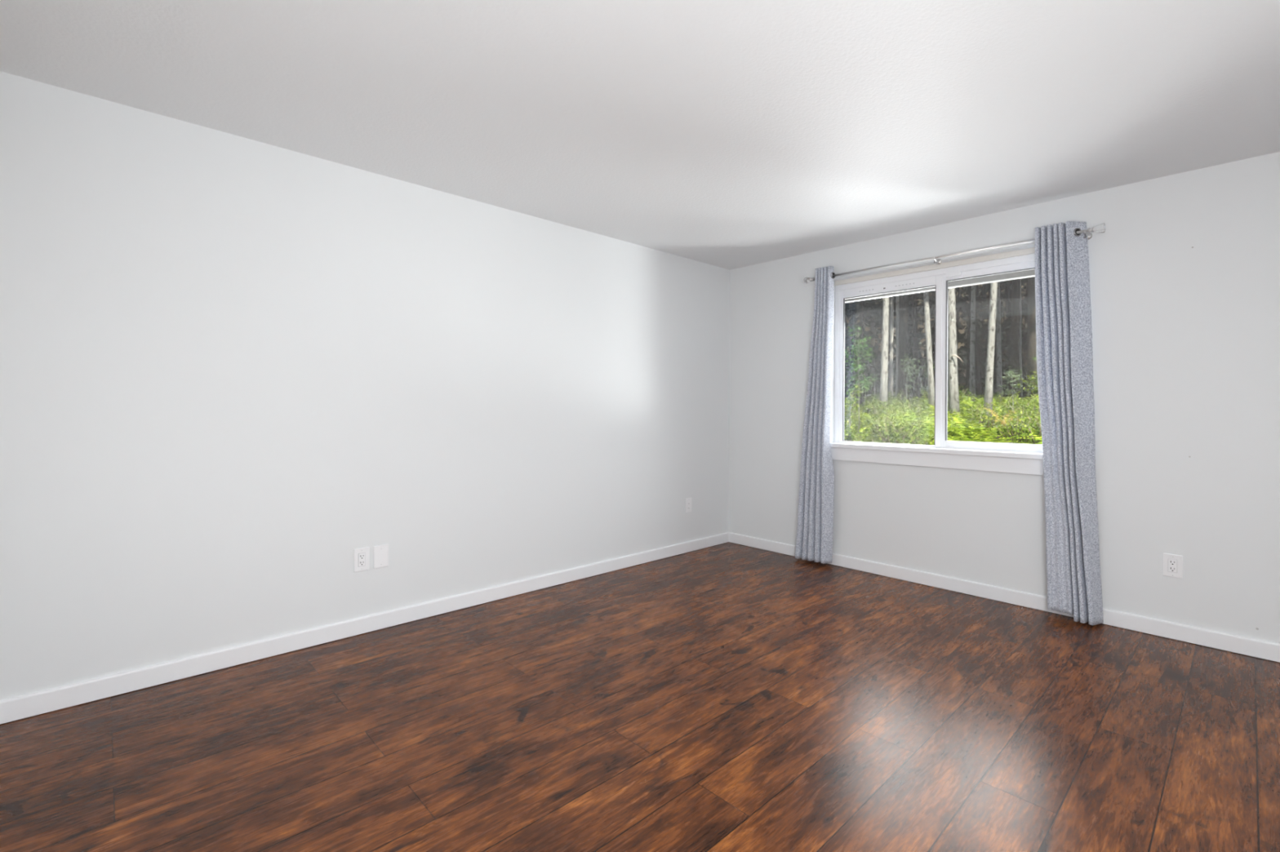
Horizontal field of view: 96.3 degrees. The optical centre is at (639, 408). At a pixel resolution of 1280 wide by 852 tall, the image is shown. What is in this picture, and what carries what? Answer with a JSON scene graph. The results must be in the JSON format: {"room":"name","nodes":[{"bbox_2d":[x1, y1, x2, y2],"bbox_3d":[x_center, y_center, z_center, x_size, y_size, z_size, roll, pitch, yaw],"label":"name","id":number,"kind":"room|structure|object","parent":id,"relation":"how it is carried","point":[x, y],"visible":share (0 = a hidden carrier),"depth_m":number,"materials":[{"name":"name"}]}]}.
{"room":"empty room","nodes":[
{"label":"empty room","id":0,"kind":"room"},
{"bbox_2d":[0,71,729,700],"bbox_3d":[-0.875,-0.029,3.675,4.770,2.440,0.160,0,0,-43],"label":"wall","id":1,"kind":"structure","parent":0,"point":[233,368],"depth_m":2.78,"materials":[{"name":"paint"}]},
{"bbox_2d":[353,546,368,572],"bbox_3d":[-1.463,0.797,3.012,0.076,0.119,0.008,0,0,-43],"label":"wall outlet","id":2,"kind":"object","parent":1,"relation":"attached to","point":[361,557],"visible":1,"depth_m":3.01,"materials":[{"name":"white plastic"}]},
{"bbox_2d":[358,552,365,566],"bbox_3d":[-1.461,0.797,3.010,0.034,0.068,0.002,0,0,-43],"label":"receptacle","id":3,"kind":"object","parent":2,"relation":"attached to","point":[362,556],"depth_m":3.01,"materials":[{"name":"white plastic"}]},
{"bbox_2d":[0,532,728,724],"bbox_3d":[-0.822,1.146,3.611,4.450,0.084,0.014,0,0,-43],"label":"baseboard","id":4,"kind":"structure","parent":1,"relation":"attached to","point":[28,705],"depth_m":2.78,"materials":[{"name":"white paint"}]},
{"bbox_2d":[373,544,388,568],"bbox_3d":[-1.391,0.798,3.080,0.076,0.119,0.007,0,0,-43],"label":"blank wall plate","id":5,"kind":"object","parent":1,"relation":"attached to","point":[380,553],"visible":1,"depth_m":3.08,"materials":[{"name":"white plastic"}]},
{"bbox_2d":[684,497,691,512],"bbox_3d":[0.404,0.809,4.765,0.076,0.119,0.008,0,0,-43],"label":"wall jack plate","id":6,"kind":"object","parent":1,"relation":"attached to","point":[687,501],"visible":1,"depth_m":4.76,"materials":[{"name":"white plastic"}]},
{"bbox_2d":[0,542,1279,851],"bbox_3d":[0.558,1.259,2.140,4.770,0.120,4.370,0,0,-43],"label":"floor","id":7,"kind":"structure","parent":0,"point":[726,697],"depth_m":2.08,"materials":[{"name":"laminate"}]},
{"bbox_2d":[0,0,1279,270],"bbox_3d":[0.573,-1.341,2.140,4.770,0.200,4.370,0,0,-43],"label":"ceiling","id":8,"kind":"structure","parent":0,"point":[730,135],"depth_m":2.26,"materials":[{"name":"white"}]},
{"bbox_2d":[728,151,1279,644],"bbox_3d":[2.246,-0.011,3.717,0.160,2.440,4.050,0,0,-43],"label":"wall","id":9,"kind":"structure","parent":0,"point":[1184,267],"depth_m":3.14,"materials":[{"name":"paint"}]},
{"bbox_2d":[830,447,1043,475],"bbox_3d":[1.978,0.352,3.871,0.016,0.095,1.608,0,0,-43],"label":"trim","id":10,"kind":"structure","parent":9,"relation":"attached to","point":[1001,464],"depth_m":3.81,"materials":[{"name":"white paint"}]},
{"bbox_2d":[830,442,1043,459],"bbox_3d":[2.011,0.289,3.902,0.137,0.031,1.628,0,0,-43],"label":"window sill","id":11,"kind":"structure","parent":9,"relation":"attached to","point":[853,446],"depth_m":3.81,"materials":[{"name":"white paint"}]},
{"bbox_2d":[834,247,1042,453],"bbox_3d":[2.072,-0.353,3.955,0.088,1.278,1.528,0,0,-43],"label":"window","id":12,"kind":"structure","parent":9,"relation":"in","point":[939,276],"depth_m":3.94,"materials":[{"name":"white plastic"}]},
{"bbox_2d":[844,269,1035,302],"bbox_3d":[2.463,-1.063,3.950,0.466,0.295,8.000,0,0,-43],"label":"roof eave","id":13,"kind":"object","parent":9,"relation":"attached to","point":[1027,273],"visible":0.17,"depth_m":4.26,"materials":[{"name":"grey paint"}]},
{"bbox_2d":[804,222,1105,284],"bbox_3d":[1.949,-0.991,3.845,0.106,0.064,1.842,0,0,-43],"label":"curtain rod","id":14,"kind":"object","parent":9,"relation":"attached to","point":[1100,228],"visible":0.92,"depth_m":3.68,"materials":[{"name":"silver metal"}]},
{"bbox_2d":[795,266,835,563],"bbox_3d":[1.352,0.058,4.430,0.078,2.256,0.307,0,0,-43],"label":"curtain","id":15,"kind":"object","parent":14,"relation":"hanging from","point":[814,541],"visible":1,"depth_m":4.37,"materials":[{"name":"grey fabric"}]},
{"bbox_2d":[1035,221,1103,625],"bbox_3d":[2.447,0.070,3.280,0.100,2.256,0.317,0,0,-43],"label":"curtain","id":16,"kind":"object","parent":14,"relation":"hanging from","point":[1064,326],"visible":1,"depth_m":3.25,"materials":[{"name":"grey fabric"}]},
{"bbox_2d":[728,532,1279,662],"bbox_3d":[2.181,1.163,3.653,0.014,0.084,4.036,0,0,-43],"label":"baseboard","id":17,"kind":"structure","parent":9,"relation":"attached to","point":[1268,651],"depth_m":3.45,"materials":[{"name":"white paint"}]},
{"bbox_2d":[1162,553,1182,578],"bbox_3d":[2.794,0.828,3.005,0.008,0.119,0.076,0,0,-43],"label":"wall outlet","id":18,"kind":"object","parent":9,"relation":"attached to","point":[1172,564],"visible":1,"depth_m":3.00,"materials":[{"name":"white plastic"}]},
{"bbox_2d":[1168,559,1177,573],"bbox_3d":[2.792,0.828,3.003,0.002,0.068,0.034,0,0,-43],"label":"receptacle","id":19,"kind":"object","parent":18,"relation":"attached to","point":[1172,563],"depth_m":3.00,"materials":[{"name":"white plastic"}]},
{"label":"outside","id":20,"kind":"structure","parent":0,"visible":0},
{"bbox_2d":[844,282,1035,444],"bbox_3d":[14.120,-8.403,31.309,54.830,19.289,56.000,0,0,-43],"label":"ground","id":21,"kind":"structure","parent":20,"point":[962,331],"depth_m":44.02,"materials":[{"name":"plant"}]},
{"bbox_2d":[844,385,867,441],"bbox_3d":[3.328,0.250,9.168,0.506,1.243,0.591,0,0,-28],"label":"sapling","id":22,"kind":"object","parent":21,"relation":"on","point":[848,431],"visible":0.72,"depth_m":9.14,"materials":[{"name":"green plant"}]},
{"bbox_2d":[844,418,867,440],"bbox_3d":[3.924,0.425,10.528,0.489,0.484,0.500,0,0,26],"label":"leafy shrub","id":23,"kind":"object","parent":21,"relation":"on","point":[860,422],"visible":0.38,"depth_m":10.47,"materials":[{"name":"green plant"}]},
{"bbox_2d":[844,302,868,398],"bbox_3d":[12.777,-7.524,36.266,5.144,13.972,5.392,0,0,-43],"label":"tree","id":24,"kind":"object","parent":21,"relation":"on","point":[851,310],"visible":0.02,"depth_m":36.04,"materials":[{"name":"brown plant"}]},
{"bbox_2d":[848,431,869,442],"bbox_3d":[3.381,0.614,9.095,0.479,0.474,0.490,0,0,21],"label":"leafy shrub","id":25,"kind":"object","parent":21,"relation":"on","point":[852,439],"visible":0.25,"depth_m":9.05,"materials":[{"name":"green plant"}]},
{"bbox_2d":[844,325,876,433],"bbox_3d":[3.829,-0.380,9.976,0.723,2.144,0.575,0,0,-23],"label":"sapling","id":26,"kind":"object","parent":21,"relation":"on","point":[860,345],"visible":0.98,"depth_m":9.96,"materials":[{"name":"green plant"}]},
{"bbox_2d":[845,427,878,442],"bbox_3d":[3.676,0.494,9.361,0.762,0.430,0.782,0,0,38],"label":"fern","id":27,"kind":"object","parent":21,"relation":"on","point":[869,438],"visible":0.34,"depth_m":9.30,"materials":[{"name":"plant"}]},
{"bbox_2d":[850,406,875,422],"bbox_3d":[5.268,0.153,13.711,0.726,0.456,0.702,0,0,-21],"label":"fern","id":28,"kind":"object","parent":21,"relation":"on","point":[864,412],"visible":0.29,"depth_m":13.61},
{"bbox_2d":[847,301,879,385],"bbox_3d":[15.960,-8.578,42.776,5.461,15.596,5.290,0,0,-43],"label":"tree","id":29,"kind":"object","parent":21,"relation":"on","point":[853,303],"visible":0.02,"depth_m":42.75,"materials":[{"name":"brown plant"}]},
{"bbox_2d":[857,394,879,417],"bbox_3d":[5.725,-0.026,13.959,0.674,0.652,0.627,0,0,40],"label":"leafy shrub","id":30,"kind":"object","parent":21,"relation":"on","point":[873,397],"visible":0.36,"depth_m":13.92,"materials":[{"name":"green plant"}]},
{"bbox_2d":[847,297,894,383],"bbox_3d":[14.673,-7.939,38.562,5.644,14.552,5.301,0,0,-43],"label":"tree","id":31,"kind":"object","parent":21,"relation":"on","point":[877,300],"visible":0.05,"depth_m":38.10,"materials":[{"name":"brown plant"}]},
{"bbox_2d":[868,299,875,398],"bbox_3d":[12.122,-8.580,29.365,5.604,16.475,5.228,0,0,-43],"label":"tree","id":32,"kind":"object","parent":21,"relation":"on","point":[872,324],"visible":0.02,"depth_m":29.33,"materials":[{"name":"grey plant"}]},
{"bbox_2d":[858,297,895,397],"bbox_3d":[14.122,-8.190,35.855,5.287,15.292,4.846,0,0,-8],"label":"tree","id":33,"kind":"object","parent":21,"relation":"on","point":[860,309],"visible":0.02,"depth_m":35.91,"materials":[{"name":"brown plant"}]},
{"bbox_2d":[864,398,897,420],"bbox_3d":[4.904,0.122,11.661,0.619,0.644,0.666,0,0,12],"label":"leafy shrub","id":34,"kind":"object","parent":21,"relation":"on","point":[884,402],"visible":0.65,"depth_m":11.61,"materials":[{"name":"green plant"}]},
{"bbox_2d":[879,297,893,419],"bbox_3d":[5.825,-8.059,13.128,2.725,16.944,2.576,0,0,-43],"label":"tree","id":35,"kind":"object","parent":21,"relation":"on","point":[883,395],"visible":0.36,"depth_m":13.10,"materials":[{"name":"grey plant"}]},
{"bbox_2d":[865,406,908,440],"bbox_3d":[3.895,0.316,9.158,0.646,0.693,0.687,0,0,-22],"label":"leafy shrub","id":36,"kind":"object","parent":21,"relation":"on","point":[884,411],"visible":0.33,"depth_m":9.18,"materials":[{"name":"green plant"}]},
{"bbox_2d":[872,411,908,434],"bbox_3d":[4.140,0.319,9.566,0.507,0.528,0.546,0,0,-14],"label":"leafy shrub","id":37,"kind":"object","parent":21,"relation":"on","point":[882,418],"visible":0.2,"depth_m":9.51,"materials":[{"name":"green plant"}]},
{"bbox_2d":[888,296,893,404],"bbox_3d":[7.501,-7.508,17.081,2.719,14.981,2.804,0,0,-43],"label":"tree","id":38,"kind":"object","parent":21,"relation":"on","point":[891,322],"visible":0.05,"depth_m":16.99,"materials":[{"name":"grey plant"}]},
{"bbox_2d":[862,414,923,444],"bbox_3d":[3.368,0.441,7.692,0.728,0.720,0.745,0,0,21],"label":"leafy shrub","id":39,"kind":"object","parent":21,"relation":"on","point":[882,437],"visible":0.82,"depth_m":7.67,"materials":[{"name":"green plant"}]},
{"bbox_2d":[888,295,898,404],"bbox_3d":[8.009,-7.954,17.919,2.604,15.834,2.695,0,0,-43],"label":"tree","id":40,"kind":"object","parent":21,"relation":"on","point":[896,356],"visible":0.06,"depth_m":17.86,"materials":[{"name":"grey plant"}]},
{"bbox_2d":[871,418,917,443],"bbox_3d":[3.807,0.416,8.631,0.538,0.571,0.557,0,0,45],"label":"leafy shrub","id":41,"kind":"object","parent":21,"relation":"on","point":[890,419],"visible":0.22,"depth_m":8.64,"materials":[{"name":"green plant"}]},
{"bbox_2d":[888,389,909,407],"bbox_3d":[6.557,-0.183,14.879,0.649,0.665,0.627,0,0,11],"label":"leafy shrub","id":42,"kind":"object","parent":21,"relation":"on","point":[890,397],"visible":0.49,"depth_m":14.85,"materials":[{"name":"green plant"}]},
{"bbox_2d":[896,294,909,405],"bbox_3d":[7.066,-7.842,15.316,5.909,15.930,5.336,0,0,-43],"label":"tree","id":43,"kind":"object","parent":21,"relation":"on","point":[903,313],"visible":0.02,"depth_m":15.31,"materials":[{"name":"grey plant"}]},
{"bbox_2d":[875,412,933,444],"bbox_3d":[3.758,0.397,8.005,0.676,0.688,0.646,0,0,-2],"label":"leafy shrub","id":44,"kind":"object","parent":21,"relation":"on","point":[893,417],"visible":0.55,"depth_m":7.97,"materials":[{"name":"green plant"}]},
{"bbox_2d":[888,400,930,424],"bbox_3d":[4.855,0.168,10.209,0.626,0.638,0.598,0,0,2],"label":"leafy shrub","id":45,"kind":"object","parent":21,"relation":"on","point":[917,413],"visible":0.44,"depth_m":10.18,"materials":[{"name":"green plant"}]},
{"bbox_2d":[899,354,920,409],"bbox_3d":[6.469,-0.534,13.694,0.814,1.532,0.454,0,0,-43],"label":"sapling","id":46,"kind":"object","parent":21,"relation":"on","point":[906,359],"visible":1,"depth_m":13.66,"materials":[{"name":"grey plant"}]},
{"bbox_2d":[909,297,913,383],"bbox_3d":[17.480,-9.903,37.646,5.240,18.460,5.368,0,0,-43],"label":"tree","id":47,"kind":"object","parent":21,"relation":"on","point":[911,350],"visible":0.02,"depth_m":37.38,"materials":[{"name":"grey plant"}]},
{"bbox_2d":[896,394,928,415],"bbox_3d":[5.703,0.070,11.887,0.653,0.696,0.684,0,0,-8],"label":"leafy shrub","id":48,"kind":"object","parent":21,"relation":"on","point":[913,402],"visible":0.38,"depth_m":11.83,"materials":[{"name":"green plant"}]},
{"bbox_2d":[891,406,934,429],"bbox_3d":[4.564,0.230,9.597,0.878,0.532,0.908,0,0,41],"label":"fern","id":49,"kind":"object","parent":21,"relation":"on","point":[909,420],"visible":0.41,"depth_m":9.55,"materials":[{"name":"plant"}]},
{"bbox_2d":[911,293,920,401],"bbox_3d":[10.621,-7.177,22.541,4.777,14.051,5.014,0,0,2],"label":"tree","id":50,"kind":"object","parent":21,"relation":"on","point":[916,380],"visible":0.02,"depth_m":22.32,"materials":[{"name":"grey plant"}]},
{"bbox_2d":[900,417,934,433],"bbox_3d":[4.583,0.344,9.313,0.910,0.408,0.800,0,0,-42],"label":"fern","id":51,"kind":"object","parent":21,"relation":"on","point":[907,423],"visible":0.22,"depth_m":9.15,"materials":[{"name":"plant"}]},
{"bbox_2d":[904,430,934,445],"bbox_3d":[3.582,0.526,7.195,0.481,0.500,0.518,0,0,34],"label":"leafy shrub","id":52,"kind":"object","parent":21,"relation":"on","point":[922,442],"visible":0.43,"depth_m":7.17,"materials":[{"name":"green plant"}]},
{"bbox_2d":[914,291,934,420],"bbox_3d":[6.218,-7.639,13.323,2.809,15.959,2.592,0,0,-3],"label":"tree","id":53,"kind":"object","parent":21,"relation":"on","point":[926,295],"visible":0.2,"depth_m":12.89,"materials":[{"name":"grey plant"}]},
{"bbox_2d":[915,359,934,391],"bbox_3d":[6.937,-0.506,13.766,0.637,1.391,0.546,0,0,10],"label":"sapling","id":54,"kind":"object","parent":21,"relation":"on","point":[922,367],"visible":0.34,"depth_m":13.83,"materials":[{"name":"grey plant"}]},
{"bbox_2d":[923,293,931,398],"bbox_3d":[13.549,-7.746,26.509,5.395,14.772,5.173,0,0,-43],"label":"tree","id":55,"kind":"object","parent":21,"relation":"on","point":[930,294],"visible":0.02,"depth_m":26.66,"materials":[{"name":"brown plant"}]},
{"bbox_2d":[899,416,964,442],"bbox_3d":[4.358,0.378,8.444,0.947,0.537,0.908,0,0,7],"label":"fern","id":56,"kind":"object","parent":21,"relation":"on","point":[926,420],"visible":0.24,"depth_m":8.42,"materials":[{"name":"plant"}]},
{"bbox_2d":[931,292,934,384],"bbox_3d":[14.353,-8.285,28.259,5.050,15.764,5.080,0,0,-13],"label":"tree","id":57,"kind":"object","parent":21,"relation":"on","point":[932,294],"visible":0.02,"depth_m":28.22,"materials":[{"name":"brown plant"}]},
{"bbox_2d":[844,277,1027,404],"bbox_3d":[15.652,-9.686,36.311,23.656,19.620,39.018,0,0,35],"label":"trees","id":58,"kind":"object","parent":21,"relation":"on","point":[962,304],"visible":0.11,"depth_m":26.50,"materials":[{"name":"plant"}]},
{"bbox_2d":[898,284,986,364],"bbox_3d":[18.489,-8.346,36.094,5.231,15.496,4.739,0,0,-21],"label":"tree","id":59,"kind":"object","parent":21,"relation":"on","point":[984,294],"visible":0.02,"depth_m":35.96,"materials":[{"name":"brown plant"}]},
{"bbox_2d":[923,404,970,424],"bbox_3d":[5.525,0.179,10.273,0.955,0.515,0.859,0,1,10],"label":"fern","id":60,"kind":"object","parent":21,"relation":"on","point":[954,411],"visible":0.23,"depth_m":10.17,"materials":[{"name":"plant"}]},
{"bbox_2d":[947,287,962,416],"bbox_3d":[5.702,-7.433,10.935,2.422,15.897,2.704,0,0,9],"label":"tree","id":61,"kind":"object","parent":21,"relation":"on","point":[953,389],"visible":0.24,"depth_m":10.67,"materials":[{"name":"grey plant"}]},
{"bbox_2d":[933,413,981,431],"bbox_3d":[5.150,0.281,9.250,0.762,0.431,0.727,0,0,-12],"label":"fern","id":62,"kind":"object","parent":21,"relation":"on","point":[969,415],"visible":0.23,"depth_m":9.17,"materials":[{"name":"plant"}]},
{"bbox_2d":[956,288,959,355],"bbox_3d":[15.351,-8.973,27.066,5.524,17.216,5.267,0,0,-43],"label":"tree","id":63,"kind":"object","parent":21,"relation":"on","point":[958,292],"visible":0.02,"depth_m":27.27,"materials":[{"name":"brown plant"}]},
{"bbox_2d":[947,416,979,440],"bbox_3d":[4.917,0.337,8.922,0.676,0.419,0.652,0,0,-8],"label":"fern","id":64,"kind":"object","parent":21,"relation":"on","point":[962,416],"visible":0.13,"depth_m":8.84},
{"bbox_2d":[964,305,969,397],"bbox_3d":[14.984,-9.139,25.075,5.408,17.680,5.211,0,0,-43],"label":"tree","id":65,"kind":"object","parent":21,"relation":"on","point":[968,328],"visible":0.03,"depth_m":25.32,"materials":[{"name":"brown plant"}]},
{"bbox_2d":[958,386,977,401],"bbox_3d":[7.711,-0.186,13.834,0.734,0.710,0.717,0,0,44],"label":"leafy shrub","id":66,"kind":"object","parent":21,"relation":"on","point":[960,391],"visible":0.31,"depth_m":13.82,"materials":[{"name":"green plant"}]},
{"bbox_2d":[959,395,982,408],"bbox_3d":[7.490,-0.065,13.264,1.084,0.439,1.048,0,0,25],"label":"fern","id":67,"kind":"object","parent":21,"relation":"on","point":[965,397],"visible":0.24,"depth_m":13.18,"materials":[{"name":"plant"}]},
{"bbox_2d":[947,430,1000,442],"bbox_3d":[4.345,0.493,7.744,0.925,0.395,0.880,0,0,-30],"label":"fern","id":68,"kind":"object","parent":21,"relation":"on","point":[955,437],"visible":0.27,"depth_m":7.61,"materials":[{"name":"plant"}]},
{"bbox_2d":[968,284,982,402],"bbox_3d":[9.533,-8.400,16.303,2.544,16.873,2.738,0,0,-9],"label":"tree","id":69,"kind":"object","parent":21,"relation":"on","point":[971,380],"visible":0.11,"depth_m":16.29,"materials":[{"name":"grey plant"}]},
{"bbox_2d":[968,285,982,401],"bbox_3d":[10.906,-8.301,19.387,5.084,16.401,5.396,0,0,-43],"label":"tree","id":70,"kind":"object","parent":21,"relation":"on","point":[977,375],"visible":0.02,"depth_m":18.99,"materials":[{"name":"brown plant"}]},
{"bbox_2d":[947,415,1008,442],"bbox_3d":[4.780,0.380,8.151,0.966,0.532,0.942,0,0,-28],"label":"fern","id":71,"kind":"object","parent":21,"relation":"on","point":[967,433],"visible":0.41,"depth_m":8.06,"materials":[{"name":"plant"}]},
{"bbox_2d":[976,284,982,397],"bbox_3d":[15.943,-9.857,27.745,5.268,18.932,5.549,0,0,-43],"label":"tree","id":72,"kind":"object","parent":21,"relation":"on","point":[977,286],"visible":0.02,"depth_m":27.18,"materials":[{"name":"brown plant"}]},
{"bbox_2d":[956,402,1003,431],"bbox_3d":[5.624,0.198,9.548,0.575,0.598,0.618,0,0,-12],"label":"leafy shrub","id":73,"kind":"object","parent":21,"relation":"on","point":[984,406],"visible":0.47,"depth_m":9.50,"materials":[{"name":"green plant"}]},
{"bbox_2d":[947,435,1017,443],"bbox_3d":[3.999,0.524,6.872,0.969,0.411,0.924,0,0,-40],"label":"fern","id":74,"kind":"object","parent":21,"relation":"on","point":[1000,438],"visible":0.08,"depth_m":6.92,"materials":[{"name":"plant"}]},
{"bbox_2d":[959,402,1007,429],"bbox_3d":[6.275,0.157,10.535,0.979,0.529,1.127,0,0,-4],"label":"fern","id":75,"kind":"object","parent":21,"relation":"on","point":[964,407],"visible":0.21,"depth_m":10.55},
{"bbox_2d":[947,428,1025,443],"bbox_3d":[4.364,0.491,7.138,0.966,0.455,0.851,0,0,38],"label":"fern","id":76,"kind":"object","parent":21,"relation":"on","point":[983,439],"visible":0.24,"depth_m":7.07,"materials":[{"name":"plant"}]},
{"bbox_2d":[982,289,990,393],"bbox_3d":[17.777,-9.150,28.569,5.397,17.362,5.656,0,0,-43],"label":"tree","id":77,"kind":"object","parent":21,"relation":"on","point":[988,291],"visible":0.02,"depth_m":28.76,"materials":[{"name":"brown plant"}]},
{"bbox_2d":[966,391,1006,404],"bbox_3d":[8.136,-0.143,13.542,1.065,0.503,0.910,0,0,-41],"label":"fern","id":78,"kind":"object","parent":21,"relation":"on","point":[997,394],"visible":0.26,"depth_m":13.50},
{"bbox_2d":[960,398,1017,439],"bbox_3d":[5.210,0.222,8.614,0.698,0.740,0.723,0,0,-9],"label":"leafy shrub","id":79,"kind":"object","parent":21,"relation":"on","point":[983,420],"visible":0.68,"depth_m":8.62,"materials":[{"name":"green plant"}]},
{"bbox_2d":[983,281,998,431],"bbox_3d":[6.216,-6.873,9.572,2.605,14.804,2.603,0,0,22],"label":"tree","id":80,"kind":"object","parent":21,"relation":"on","point":[988,397],"visible":0.41,"depth_m":9.78,"materials":[{"name":"grey plant"}]},
{"bbox_2d":[994,314,996,395],"bbox_3d":[14.092,-8.546,23.208,5.448,16.613,5.111,0,0,-43],"label":"tree","id":81,"kind":"object","parent":21,"relation":"on","point":[995,391],"visible":0.02,"depth_m":22.90,"materials":[{"name":"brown plant"}]},
{"bbox_2d":[995,281,1004,402],"bbox_3d":[10.324,-8.480,16.901,2.601,16.930,2.648,0,0,-18],"label":"tree","id":82,"kind":"object","parent":21,"relation":"on","point":[999,380],"visible":0.09,"depth_m":16.70,"materials":[{"name":"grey plant"}]},
{"bbox_2d":[972,413,1032,440],"bbox_3d":[5.552,0.285,8.823,0.844,0.440,0.956,0,0,-15],"label":"fern","id":83,"kind":"object","parent":21,"relation":"on","point":[980,414],"visible":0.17,"depth_m":8.69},
{"bbox_2d":[982,407,1024,428],"bbox_3d":[5.474,0.161,8.526,0.614,0.336,0.566,0,0,-11],"label":"fern","id":84,"kind":"object","parent":21,"relation":"on","point":[1002,422],"visible":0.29,"depth_m":8.56,"materials":[{"name":"plant"}]},
{"bbox_2d":[983,283,1027,395],"bbox_3d":[20.044,-7.508,31.120,5.243,13.956,5.696,0,0,-43],"label":"tree","id":85,"kind":"object","parent":21,"relation":"on","point":[1006,286],"visible":0.02,"depth_m":31.13,"materials":[{"name":"brown plant"}]},
{"bbox_2d":[992,395,1019,412],"bbox_3d":[7.303,0.022,11.578,0.607,0.644,0.629,0,0,36],"label":"leafy shrub","id":86,"kind":"object","parent":21,"relation":"on","point":[1003,400],"visible":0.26,"depth_m":11.53,"materials":[{"name":"green plant"}]},
{"bbox_2d":[1004,280,1011,357],"bbox_3d":[18.748,-8.425,29.704,5.011,15.846,5.184,0,0,-18],"label":"tree","id":87,"kind":"object","parent":21,"relation":"on","point":[1009,282],"visible":0.02,"depth_m":29.60,"materials":[{"name":"brown plant"}]},
{"bbox_2d":[992,402,1028,419],"bbox_3d":[6.466,0.181,9.917,0.598,0.578,0.556,0,0,42],"label":"leafy shrub","id":88,"kind":"object","parent":21,"relation":"on","point":[1010,405],"visible":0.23,"depth_m":9.93,"materials":[{"name":"green plant"}]},
{"bbox_2d":[999,366,1022,410],"bbox_3d":[5.913,-0.088,9.159,0.362,1.156,0.390,0,0,-43],"label":"sapling","id":89,"kind":"object","parent":21,"relation":"on","point":[1011,375],"visible":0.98,"depth_m":9.14,"materials":[{"name":"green plant"}]},
{"bbox_2d":[984,413,1038,444],"bbox_3d":[4.911,0.390,7.523,0.658,0.636,0.643,0,0,40],"label":"leafy shrub","id":90,"kind":"object","parent":21,"relation":"on","point":[1015,423],"visible":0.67,"depth_m":7.47,"materials":[{"name":"green plant"}]},
{"bbox_2d":[1007,279,1020,401],"bbox_3d":[9.779,-9.031,14.583,5.454,18.066,4.759,0,0,-2],"label":"tree","id":91,"kind":"object","parent":21,"relation":"on","point":[1015,284],"visible":0.06,"depth_m":14.56,"materials":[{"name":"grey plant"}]},
{"bbox_2d":[993,395,1038,416],"bbox_3d":[6.945,0.098,10.615,0.666,0.678,0.636,0,0,-23],"label":"leafy shrub","id":92,"kind":"object","parent":21,"relation":"on","point":[1008,395],"visible":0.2,"depth_m":10.62,"materials":[{"name":"green plant"}]},
{"bbox_2d":[1000,422,1033,442],"bbox_3d":[5.159,0.423,7.833,0.472,0.490,0.507,0,0,21],"label":"leafy shrub","id":93,"kind":"object","parent":21,"relation":"on","point":[1018,428],"visible":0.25,"depth_m":7.82,"materials":[{"name":"green plant"}]},
{"bbox_2d":[995,400,1039,443],"bbox_3d":[5.450,0.257,8.145,0.698,0.715,0.674,0,0,43],"label":"leafy shrub","id":94,"kind":"object","parent":21,"relation":"on","point":[1036,406],"visible":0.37,"depth_m":8.19,"materials":[{"name":"green plant"}]},
{"bbox_2d":[1019,278,1023,399],"bbox_3d":[12.518,-9.132,19.050,2.881,17.982,2.536,0,0,-43],"label":"tree","id":95,"kind":"object","parent":21,"relation":"on","point":[1020,322],"visible":0.02,"depth_m":18.88,"materials":[{"name":"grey plant"}]},
{"bbox_2d":[1008,391,1036,412],"bbox_3d":[7.931,-0.029,11.904,0.595,0.606,0.568,0,0,23],"label":"leafy shrub","id":96,"kind":"object","parent":21,"relation":"on","point":[1016,398],"visible":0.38,"depth_m":11.88,"materials":[{"name":"green plant"}]},
{"bbox_2d":[1006,403,1039,432],"bbox_3d":[6.087,0.199,9.128,0.582,0.562,0.541,0,0,13],"label":"leafy shrub","id":97,"kind":"object","parent":21,"relation":"on","point":[1011,404],"visible":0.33,"depth_m":9.09,"materials":[{"name":"green plant"}]},
{"bbox_2d":[1022,282,1027,388],"bbox_3d":[21.915,-9.687,32.023,5.263,18.077,5.439,0,0,-24],"label":"tree","id":98,"kind":"object","parent":21,"relation":"on","point":[1024,351],"visible":0.02,"depth_m":32.25,"materials":[{"name":"brown plant"}]},
{"bbox_2d":[1012,394,1039,415],"bbox_3d":[7.444,0.058,10.766,0.698,0.675,0.682,0,0,-31],"label":"leafy shrub","id":99,"kind":"object","parent":21,"relation":"on","point":[1033,407],"visible":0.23,"depth_m":10.75,"materials":[{"name":"green plant"}]},
{"bbox_2d":[1015,370,1039,413],"bbox_3d":[6.795,-0.126,9.860,0.513,1.218,0.697,0,0,-11],"label":"sapling","id":100,"kind":"object","parent":21,"relation":"on","point":[1034,387],"visible":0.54,"depth_m":9.84,"materials":[{"name":"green plant"}]},
{"bbox_2d":[1012,419,1042,444],"bbox_3d":[4.695,0.435,6.660,0.590,0.613,0.635,0,0,11],"label":"leafy shrub","id":101,"kind":"object","parent":21,"relation":"on","point":[1038,432],"visible":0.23,"depth_m":6.66,"materials":[{"name":"green plant"}]},
{"bbox_2d":[1015,408,1041,439],"bbox_3d":[5.316,0.347,7.471,0.694,0.671,0.678,0,0,27],"label":"leafy shrub","id":102,"kind":"object","parent":21,"relation":"on","point":[1039,417],"visible":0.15,"depth_m":7.56,"materials":[{"name":"green plant"}]},
{"bbox_2d":[1017,431,1042,444],"bbox_3d":[4.611,0.423,6.318,0.889,0.600,0.980,0,0,29],"label":"fern","id":103,"kind":"object","parent":21,"relation":"on","point":[1036,437],"visible":0.05,"depth_m":6.59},
{"bbox_2d":[1025,276,1038,400],"bbox_3d":[8.899,-7.764,13.046,5.644,15.882,5.794,0,0,-43],"label":"tree","id":104,"kind":"object","parent":21,"relation":"on","point":[1031,340],"visible":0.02,"depth_m":13.02,"materials":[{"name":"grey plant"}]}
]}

